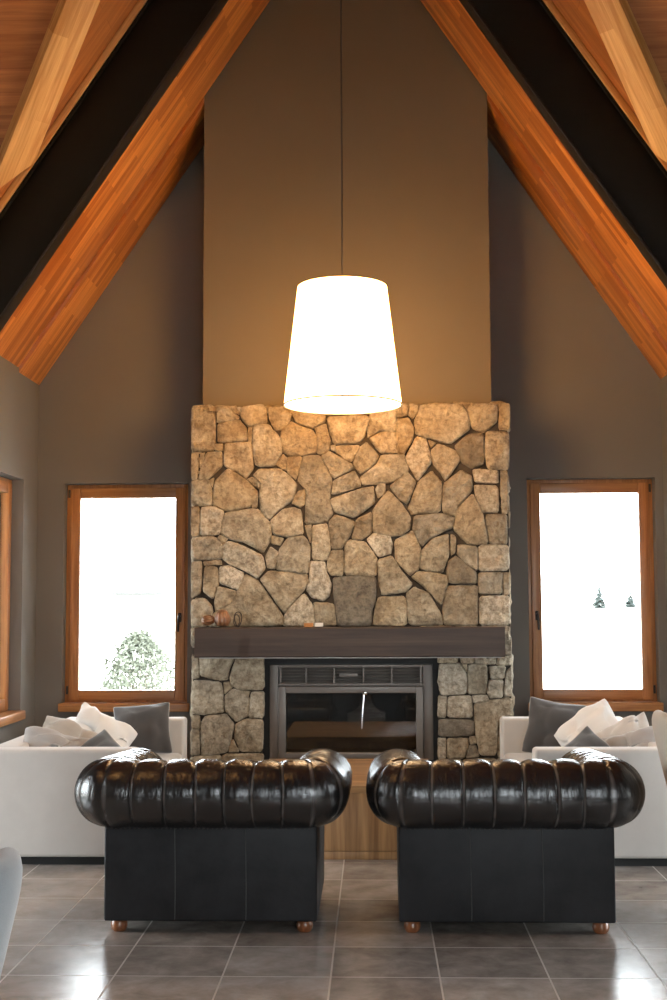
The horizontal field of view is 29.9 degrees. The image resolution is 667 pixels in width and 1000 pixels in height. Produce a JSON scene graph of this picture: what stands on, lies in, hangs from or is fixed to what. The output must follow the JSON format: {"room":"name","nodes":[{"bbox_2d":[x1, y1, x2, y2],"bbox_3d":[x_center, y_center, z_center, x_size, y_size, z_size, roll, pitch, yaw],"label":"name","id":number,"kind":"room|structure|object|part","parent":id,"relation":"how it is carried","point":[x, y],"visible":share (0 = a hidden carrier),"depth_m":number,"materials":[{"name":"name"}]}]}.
{"room":"living room","nodes":[
{"label":"living room","id":0,"kind":"room"},
{"bbox_2d":[0,356,38,743],"bbox_3d":[-2.357,0.508,8.665,0.250,3.170,1.295,0,-5,2],"label":"wall","id":1,"kind":"structure","parent":0,"point":[19,395],"depth_m":8.96,"materials":[{"name":"beige paint"}]},
{"bbox_2d":[0,477,25,726],"bbox_3d":[-2.290,0.679,8.597,0.185,1.701,0.684,0,-5,2],"label":"window","id":2,"kind":"structure","parent":1,"relation":"in","point":[7,717],"depth_m":8.81,"materials":[{"name":"brown wood"}]},
{"bbox_3d":[-2.341,0.655,8.600,0.006,1.456,0.445,0,-5,2],"label":"pane","id":3,"kind":"part","parent":2,"relation":"part of","materials":[{"name":"clear glass"}]},
{"bbox_3d":[-2.340,0.655,8.600,0.063,1.598,0.437,0,-5,2],"label":"rail","id":4,"kind":"part","parent":2,"relation":"part of","materials":[{"name":"brown wood"}]},
{"bbox_3d":[-2.340,0.655,8.600,0.065,1.598,0.587,0,-5,2],"label":"sash","id":5,"kind":"part","parent":2,"relation":"part of","materials":[{"name":"brown wood"}]},
{"bbox_3d":[-2.352,0.648,8.601,0.063,1.639,0.644,0,-5,2],"label":"frame","id":6,"kind":"part","parent":2,"relation":"part of","materials":[{"name":"brown wood"}]},
{"bbox_3d":[-2.262,1.496,8.530,0.135,0.062,0.684,0,-5,2],"label":"sill","id":7,"kind":"part","parent":2,"relation":"part of","materials":[{"name":"brown wood"}]},
{"bbox_2d":[0,0,227,331],"bbox_3d":[-1.107,-3.075,8.237,2.322,4.169,0.135,0,-5,2],"label":"rafter","id":8,"kind":"object","parent":1,"relation":"attached to","point":[37,218],"visible":1,"depth_m":8.16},
{"bbox_2d":[0,0,146,212],"bbox_3d":[-1.108,-3.473,8.267,2.322,3.532,0.152,0,-5,2],"label":"fascia board","id":9,"kind":"object","parent":8,"relation":"on","point":[137,8],"visible":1,"depth_m":8.14,"materials":[{"name":"brown wood"}]},
{"bbox_2d":[0,0,138,199],"bbox_3d":[-1.206,-3.613,7.230,2.450,3.564,2.572,0,-5,2],"label":"ceiling","id":10,"kind":"structure","parent":0,"point":[109,16],"depth_m":8.04,"materials":[{"name":"brown wood"}]},
{"bbox_2d":[0,0,99,187],"bbox_3d":[-1.215,-3.576,7.210,0.210,3.120,2.703,4,-6,-43],"label":"beam","id":11,"kind":"structure","parent":10,"relation":"attached to","point":[71,20],"depth_m":7.70,"materials":[{"name":"brown wood"}]},
{"bbox_2d":[0,859,666,999],"bbox_3d":[-0.051,1.777,3.523,10.250,0.200,11.900,0,-5,2],"label":"floor","id":12,"kind":"structure","parent":0,"point":[61,946],"depth_m":4.95,"materials":[{"name":"tile"}]},
{"bbox_2d":[0,847,22,976],"bbox_3d":[-0.896,1.125,2.308,0.608,0.917,0.489,0,-5,2],"label":"upholstered chair","id":13,"kind":"object","parent":12,"relation":"on","point":[11,869],"visible":1,"depth_m":2.33,"materials":[{"name":"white fabric"}]},
{"bbox_2d":[0,717,186,864],"bbox_3d":[-1.427,1.700,7.538,0.815,0.606,1.890,0,-5,2],"label":"sofa","id":14,"kind":"object","parent":12,"relation":"on","point":[41,819],"visible":0.41,"depth_m":6.61,"materials":[{"name":"fabric"}]},
{"bbox_2d":[23,726,88,746],"bbox_3d":[-1.569,1.452,7.025,0.430,0.350,0.284,0,-5,-4],"label":"cushion","id":15,"kind":"object","parent":14,"relation":"on","point":[35,736],"visible":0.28,"depth_m":7.02,"materials":[{"name":"grey fabric"}]},
{"bbox_3d":[-1.455,1.608,6.676,0.815,0.561,0.155,0,-5,2],"label":"arm","id":16,"kind":"part","parent":14,"relation":"part of","materials":[{"name":"fabric"}]},
{"bbox_2d":[43,716,97,738],"bbox_3d":[-1.581,1.498,7.472,0.462,0.398,0.282,0,-5,-7],"label":"cushion","id":17,"kind":"object","parent":14,"relation":"on","point":[68,727],"visible":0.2,"depth_m":7.49,"materials":[{"name":"beige fabric"}]},
{"bbox_2d":[81,729,120,746],"bbox_3d":[-1.310,1.480,6.971,0.410,0.371,0.256,-5,-6,43],"label":"cushion","id":18,"kind":"object","parent":14,"relation":"on","point":[102,739],"visible":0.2,"depth_m":7.03,"materials":[{"name":"grey fabric"}]},
{"bbox_2d":[75,702,136,746],"bbox_3d":[-1.484,1.511,7.885,0.452,0.460,0.316,0,-5,-1],"label":"cushion","id":19,"kind":"object","parent":14,"relation":"on","point":[89,717],"visible":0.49,"depth_m":7.87,"materials":[{"name":"white fabric"}]},
{"bbox_3d":[-1.399,1.747,8.405,0.815,0.561,0.155,0,-5,2],"label":"arm","id":20,"kind":"part","parent":14,"relation":"part of","materials":[{"name":"fabric"}]},
{"bbox_2d":[113,702,171,753],"bbox_3d":[-1.254,1.514,8.220,0.384,0.353,0.175,1,-5,-10],"label":"cushion","id":21,"kind":"object","parent":14,"relation":"on","point":[150,722],"visible":0.71,"depth_m":8.18,"materials":[{"name":"grey fabric"}]},
{"bbox_2d":[158,753,181,761],"bbox_3d":[-1.335,1.716,7.929,0.645,0.134,0.781,0,-5,2],"label":"seat cushion","id":22,"kind":"object","parent":14,"relation":"on","point":[170,756],"depth_m":8.14,"materials":[{"name":"fabric"}]},
{"bbox_2d":[74,748,351,931],"bbox_3d":[-0.508,1.479,5.569,1.172,0.723,0.915,0,-5,2],"label":"armchair","id":23,"kind":"object","parent":12,"relation":"on","point":[238,839],"visible":1,"depth_m":5.23,"materials":[{"name":"black leather"}]},
{"bbox_3d":[-0.908,1.796,5.298,0.072,0.052,0.072,0,-5,2],"label":"leg","id":24,"kind":"part","parent":23,"relation":"part of","materials":[{"name":"brown wood"}]},
{"bbox_3d":[-0.518,1.380,5.255,0.880,0.008,0.007,0,-5,2],"label":"nail trim","id":25,"kind":"part","parent":23,"relation":"part of","materials":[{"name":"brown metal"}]},
{"bbox_3d":[-0.121,1.791,5.273,0.072,0.052,0.072,0,-5,2],"label":"leg","id":26,"kind":"part","parent":23,"relation":"part of","materials":[{"name":"brown wood"}]},
{"bbox_2d":[272,759,427,859],"bbox_3d":[0.076,1.783,7.303,1.004,0.392,1.156,0,-5,2],"label":"coffee table","id":27,"kind":"object","parent":12,"relation":"on","point":[357,833],"visible":0.12,"depth_m":6.72,"materials":[{"name":"brown wood"}]},
{"bbox_2d":[190,401,514,762],"bbox_3d":[0.127,0.738,8.802,2.247,2.821,0.830,0,-5,2],"label":"stone fireplace","id":28,"kind":"object","parent":12,"relation":"on","point":[388,531],"visible":0.85,"depth_m":8.59,"materials":[{"name":"beige stone"}]},
{"bbox_2d":[201,615,213,624],"bbox_3d":[-0.852,0.816,8.493,0.092,0.069,0.068,0,-5,-7],"label":"seed pod","id":29,"kind":"object","parent":28,"relation":"on","point":[208,619],"visible":1,"depth_m":8.47,"materials":[{"name":"brown plant"}]},
{"bbox_2d":[214,610,230,626],"bbox_3d":[-0.754,0.803,8.492,0.110,0.118,0.110,0,-5,2],"label":"seed pod","id":30,"kind":"object","parent":28,"relation":"on","point":[222,618],"visible":1,"depth_m":8.46,"materials":[{"name":"brown plant"}]},
{"bbox_2d":[233,611,241,626],"bbox_3d":[-0.650,0.810,8.486,0.064,0.107,0.044,0,-5,2],"label":"loop","id":31,"kind":"object","parent":28,"relation":"on","point":[239,624],"visible":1,"depth_m":8.48,"materials":[{"name":"black metal"}]},
{"bbox_2d":[304,623,312,626],"bbox_3d":[-0.168,0.846,8.459,0.062,0.026,0.036,0,-5,2],"label":"matchbox","id":32,"kind":"object","parent":28,"relation":"on","point":[305,624],"visible":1,"depth_m":8.44},
{"bbox_2d":[314,623,322,626],"bbox_3d":[-0.099,0.845,8.462,0.058,0.027,0.036,0,-5,2],"label":"box","id":33,"kind":"object","parent":28,"relation":"on","point":[315,624],"visible":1,"depth_m":8.44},
{"bbox_2d":[194,626,504,657],"bbox_3d":[0.108,0.960,8.458,2.080,0.202,0.177,0,-5,2],"label":"mantel shelf","id":34,"kind":"object","parent":28,"relation":"attached to","point":[209,641],"depth_m":8.37,"materials":[{"name":"brown wood"}]},
{"bbox_2d":[263,658,439,761],"bbox_3d":[0.127,1.594,8.791,1.213,1.005,0.602,0,-5,2],"label":"fireplace insert","id":35,"kind":"object","parent":28,"relation":"in","point":[354,708],"visible":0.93,"depth_m":8.62,"materials":[{"name":"black metal"}]},
{"bbox_2d":[280,667,420,682],"bbox_3d":[0.117,1.204,8.602,0.972,0.108,0.054,0,-5,2],"label":"vent grille","id":36,"kind":"object","parent":35,"relation":"attached to","point":[287,674],"depth_m":8.59,"materials":[{"name":"grey metal"}]},
{"bbox_3d":[0.117,1.518,8.543,0.988,0.487,0.046,0,-5,2],"label":"door","id":37,"kind":"part","parent":35,"relation":"part of","materials":[{"name":"black glass"}]},
{"bbox_3d":[0.208,1.429,8.516,0.041,0.247,0.032,0,-5,2],"label":"handle","id":38,"kind":"part","parent":35,"relation":"part of","materials":[{"name":"metal"}]},
{"bbox_2d":[366,748,645,933],"bbox_3d":[0.733,1.471,5.527,1.174,0.723,0.916,0,-5,2],"label":"armchair","id":39,"kind":"object","parent":12,"relation":"on","point":[479,840],"visible":1,"depth_m":5.19,"materials":[{"name":"black leather"}]},
{"bbox_3d":[0.331,1.788,5.259,0.072,0.052,0.072,0,-5,2],"label":"leg","id":40,"kind":"part","parent":39,"relation":"part of","materials":[{"name":"brown wood"}]},
{"bbox_3d":[0.720,1.372,5.214,0.880,0.008,0.007,0,-5,2],"label":"nail trim","id":41,"kind":"part","parent":39,"relation":"part of","materials":[{"name":"black leather"}]},
{"bbox_3d":[1.118,1.782,5.228,0.072,0.052,0.072,0,-5,2],"label":"leg","id":42,"kind":"part","parent":39,"relation":"part of","materials":[{"name":"brown wood"}]},
{"bbox_2d":[500,716,666,865],"bbox_3d":[1.498,1.681,7.445,0.822,0.606,1.890,0,-5,2],"label":"sofa","id":43,"kind":"object","parent":12,"relation":"on","point":[642,841],"visible":0.27,"depth_m":6.51,"materials":[{"name":"fabric"}]},
{"bbox_2d":[503,753,531,762],"bbox_3d":[1.431,1.698,7.841,0.652,0.134,0.781,0,-5,2],"label":"seat cushion","id":44,"kind":"object","parent":43,"relation":"on","point":[519,757],"depth_m":8.06,"materials":[{"name":"fabric"}]},
{"bbox_2d":[522,697,585,752],"bbox_3d":[1.435,1.483,8.127,0.407,0.393,0.182,-2,-5,19],"label":"cushion","id":45,"kind":"object","parent":43,"relation":"on","point":[546,717],"visible":0.59,"depth_m":8.10,"materials":[{"name":"grey fabric"}]},
{"bbox_3d":[1.526,1.728,8.311,0.822,0.561,0.155,0,-5,2],"label":"arm","id":46,"kind":"part","parent":43,"relation":"part of","materials":[{"name":"fabric"}]},
{"bbox_2d":[554,698,618,746],"bbox_3d":[1.622,1.484,7.803,0.476,0.471,0.298,-1,-5,8],"label":"cushion","id":47,"kind":"object","parent":43,"relation":"on","point":[598,716],"visible":0.54,"depth_m":7.81,"materials":[{"name":"white fabric"}]},
{"bbox_2d":[564,726,609,746],"bbox_3d":[1.411,1.452,6.908,0.414,0.379,0.243,3,-5,-33],"label":"cushion","id":48,"kind":"object","parent":43,"relation":"on","point":[586,737],"visible":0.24,"depth_m":6.95,"materials":[{"name":"grey fabric"}]},
{"bbox_3d":[1.470,1.590,6.583,0.822,0.561,0.155,0,-5,2],"label":"arm","id":49,"kind":"part","parent":43,"relation":"part of","materials":[{"name":"fabric"}]},
{"bbox_2d":[596,712,648,737],"bbox_3d":[1.704,1.465,7.353,0.488,0.424,0.263,-2,-5,18],"label":"cushion","id":50,"kind":"object","parent":43,"relation":"on","point":[627,724],"visible":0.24,"depth_m":7.36,"materials":[{"name":"fabric"}]},
{"bbox_2d":[601,726,655,746],"bbox_3d":[1.704,1.434,6.950,0.405,0.352,0.308,-1,-5,6],"label":"cushion","id":51,"kind":"object","parent":43,"relation":"on","point":[641,737],"visible":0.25,"depth_m":6.95,"materials":[{"name":"grey fabric"}]},
{"bbox_2d":[652,710,666,784],"bbox_3d":[1.663,1.352,5.258,0.608,0.917,0.489,0,-5,2],"label":"upholstered chair","id":52,"kind":"object","parent":12,"relation":"on","point":[659,718],"visible":1,"depth_m":5.25,"materials":[{"name":"beige fabric"}]},
{"bbox_2d":[0,0,666,147],"bbox_3d":[0.015,-3.647,7.117,10.444,3.522,2.422,0,-5,2],"label":"ceiling","id":53,"kind":"structure","parent":0,"point":[24,24],"depth_m":7.55,"materials":[{"name":"brown wood"}]},
{"bbox_2d":[203,0,490,406],"bbox_3d":[0.093,-2.725,9.258,2.033,4.310,0.560,0,-5,2],"label":"wall","id":54,"kind":"structure","parent":0,"point":[416,210],"depth_m":8.94,"materials":[{"name":"beige paint"}]},
{"bbox_2d":[34,139,666,759],"bbox_3d":[0.105,-1.679,9.536,5.244,7.650,0.250,0,-5,2],"label":"wall","id":55,"kind":"structure","parent":0,"point":[116,404],"depth_m":9.35,"materials":[{"name":"beige paint"}]},
{"bbox_2d":[58,484,188,711],"bbox_3d":[-1.544,0.722,9.329,0.966,1.687,0.185,0,-5,2],"label":"window","id":56,"kind":"structure","parent":55,"relation":"in","point":[103,700],"depth_m":9.35,"materials":[{"name":"brown wood"}]},
{"bbox_3d":[-1.542,1.530,9.239,0.966,0.062,0.135,0,-5,2],"label":"sill","id":57,"kind":"part","parent":56,"relation":"part of","materials":[{"name":"brown wood"}]},
{"bbox_3d":[-1.542,0.702,9.381,0.719,1.584,0.063,0,-5,2],"label":"rail","id":58,"kind":"part","parent":56,"relation":"part of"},
{"bbox_3d":[-1.148,0.909,9.291,0.026,0.140,0.056,0,-5,2],"label":"handle","id":59,"kind":"part","parent":56,"relation":"part of","materials":[{"name":"brown metal"}]},
{"bbox_2d":[527,479,663,710],"bbox_3d":[1.904,0.692,9.220,0.975,1.703,0.185,0,-5,2],"label":"window","id":60,"kind":"structure","parent":55,"relation":"in","point":[645,698],"depth_m":9.24,"materials":[{"name":"brown wood"}]},
{"bbox_3d":[1.504,0.886,9.207,0.025,0.140,0.055,0,-5,2],"label":"handle","id":61,"kind":"part","parent":60,"relation":"part of","materials":[{"name":"brown metal"}]},
{"bbox_3d":[1.906,1.508,9.130,0.975,0.062,0.135,0,-5,2],"label":"sill","id":62,"kind":"part","parent":60,"relation":"part of","materials":[{"name":"brown wood"}]},
{"bbox_2d":[552,0,638,119],"bbox_3d":[1.242,-3.628,7.152,2.450,3.564,2.572,0,-5,2],"label":"ceiling","id":63,"kind":"structure","parent":0,"point":[576,13],"depth_m":7.94,"materials":[{"name":"brown wood"}]},
{"bbox_2d":[283,0,402,414],"bbox_3d":[0.049,-2.338,7.613,0.715,3.564,0.715,0,-5,2],"label":"pendant lamp","id":64,"kind":"object","parent":63,"relation":"hanging from","point":[342,359],"visible":1,"depth_m":7.25,"materials":[{"name":"beige fabric"}]},
{"bbox_3d":[0.048,-2.666,7.639,0.010,2.705,0.010,2,-5,-21],"label":"cord","id":65,"kind":"part","parent":64,"relation":"part of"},
{"bbox_3d":[0.054,-0.922,7.500,0.704,0.715,0.704,0,-5,2],"label":"lamp shade","id":66,"kind":"part","parent":64,"relation":"part of","materials":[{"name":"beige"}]},
{"bbox_2d":[285,396,399,412],"bbox_3d":[0.056,-0.574,7.472,0.688,0.006,0.688,0,-5,2],"label":"diffuser","id":67,"kind":"object","parent":64,"relation":"attached to","point":[305,404],"depth_m":7.47,"materials":[{"name":"beige plastic"}]},
{"bbox_2d":[584,0,666,161],"bbox_3d":[1.251,-3.591,7.131,2.703,3.120,0.210,4,-6,-43],"label":"beam","id":68,"kind":"structure","parent":63,"relation":"attached to","point":[616,24],"depth_m":7.56,"materials":[{"name":"brown wood"}]},
{"bbox_2d":[660,375,666,622],"bbox_3d":[2.535,0.476,8.509,0.250,3.170,1.295,0,-5,2],"label":"wall","id":69,"kind":"structure","parent":0,"point":[663,380],"depth_m":9.15,"materials":[{"name":"beige paint"}]},
{"bbox_2d":[459,0,666,288],"bbox_3d":[1.214,-3.090,8.163,2.322,4.169,0.135,0,-5,2],"label":"rafter","id":70,"kind":"object","parent":69,"relation":"attached to","point":[629,178],"visible":1,"depth_m":8.06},
{"bbox_2d":[543,0,666,170],"bbox_3d":[1.212,-3.488,8.193,2.322,3.532,0.152,0,-5,2],"label":"fascia board","id":71,"kind":"object","parent":70,"relation":"on","point":[551,6],"visible":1,"depth_m":8.04,"materials":[{"name":"brown wood"}]},
{"label":"outside","id":72,"kind":"structure","parent":0,"visible":0},
{"bbox_2d":[80,591,640,689],"bbox_3d":[4.519,11.079,139.488,520.000,7.684,520.000,0,-5,2],"label":"terrain","id":73,"kind":"structure","parent":72,"point":[584,647],"depth_m":54.87,"materials":[{"name":"white snow"}]},
{"bbox_2d":[95,628,174,689],"bbox_3d":[-2.404,2.489,15.956,1.290,1.694,1.450,0,-5,2],"label":"bush","id":74,"kind":"object","parent":73,"relation":"on","point":[142,643],"visible":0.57,"depth_m":15.83,"materials":[{"name":"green plant"}]},
{"bbox_2d":[107,589,169,609],"bbox_3d":[-18.714,9.857,120.264,5.200,2.458,4.800,0,-5,2],"label":"house","id":75,"kind":"structure","parent":73,"relation":"on","point":[122,599],"depth_m":118.26,"materials":[{"name":"white"}]},
{"bbox_2d":[589,584,609,608],"bbox_3d":[42.098,15.509,198.096,4.900,5.321,4.834,0,-5,2],"label":"conifer tree","id":76,"kind":"object","parent":73,"relation":"on","point":[598,600],"visible":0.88,"depth_m":197.57,"materials":[{"name":"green plant"}]},
{"bbox_2d":[622,588,637,607],"bbox_3d":[47.086,15.932,197.977,4.755,4.404,4.465,0,-5,2],"label":"conifer tree","id":77,"kind":"object","parent":73,"relation":"on","point":[630,600],"visible":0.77,"depth_m":197.47,"materials":[{"name":"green plant"}]},
{"bbox_3d":[-1.240,-3.113,9.142,0.120,4.963,1.600,34,-3,4],"label":"ceiling","id":78,"kind":"structure","parent":0,"visible":0},
{"bbox_2d":[19,98,203,384],"bbox_3d":[-1.576,-2.157,9.229,1.309,2.543,0.545,0,-5,2],"label":"rafter","id":79,"kind":"object","parent":78,"relation":"attached to","point":[118,245],"visible":0.4,"depth_m":9.15,"materials":[{"name":"brown wood"}]},
{"bbox_2d":[0,0,269,366],"bbox_3d":[-1.093,-2.977,8.650,2.322,4.018,0.690,0,-5,2],"label":"rafter","id":80,"kind":"object","parent":78,"relation":"attached to","point":[236,19],"visible":0.47,"depth_m":8.59,"materials":[{"name":"brown wood"}]},
{"bbox_3d":[1.404,-3.130,9.058,0.120,4.963,1.600,-34,-5,-1],"label":"ceiling","id":81,"kind":"structure","parent":0,"visible":0},
{"bbox_2d":[420,0,666,343],"bbox_3d":[1.228,-2.992,8.576,2.322,4.018,0.690,0,-5,2],"label":"rafter","id":82,"kind":"object","parent":81,"relation":"attached to","point":[452,18],"visible":0.5,"depth_m":8.52,"materials":[{"name":"brown wood"}]},
{"bbox_2d":[487,94,666,378],"bbox_3d":[1.761,-2.173,9.123,1.302,2.533,0.545,0,-5,2],"label":"rafter","id":83,"kind":"object","parent":81,"relation":"attached to","point":[500,133],"visible":0.39,"depth_m":9.05,"materials":[{"name":"brown wood"}]}
]}

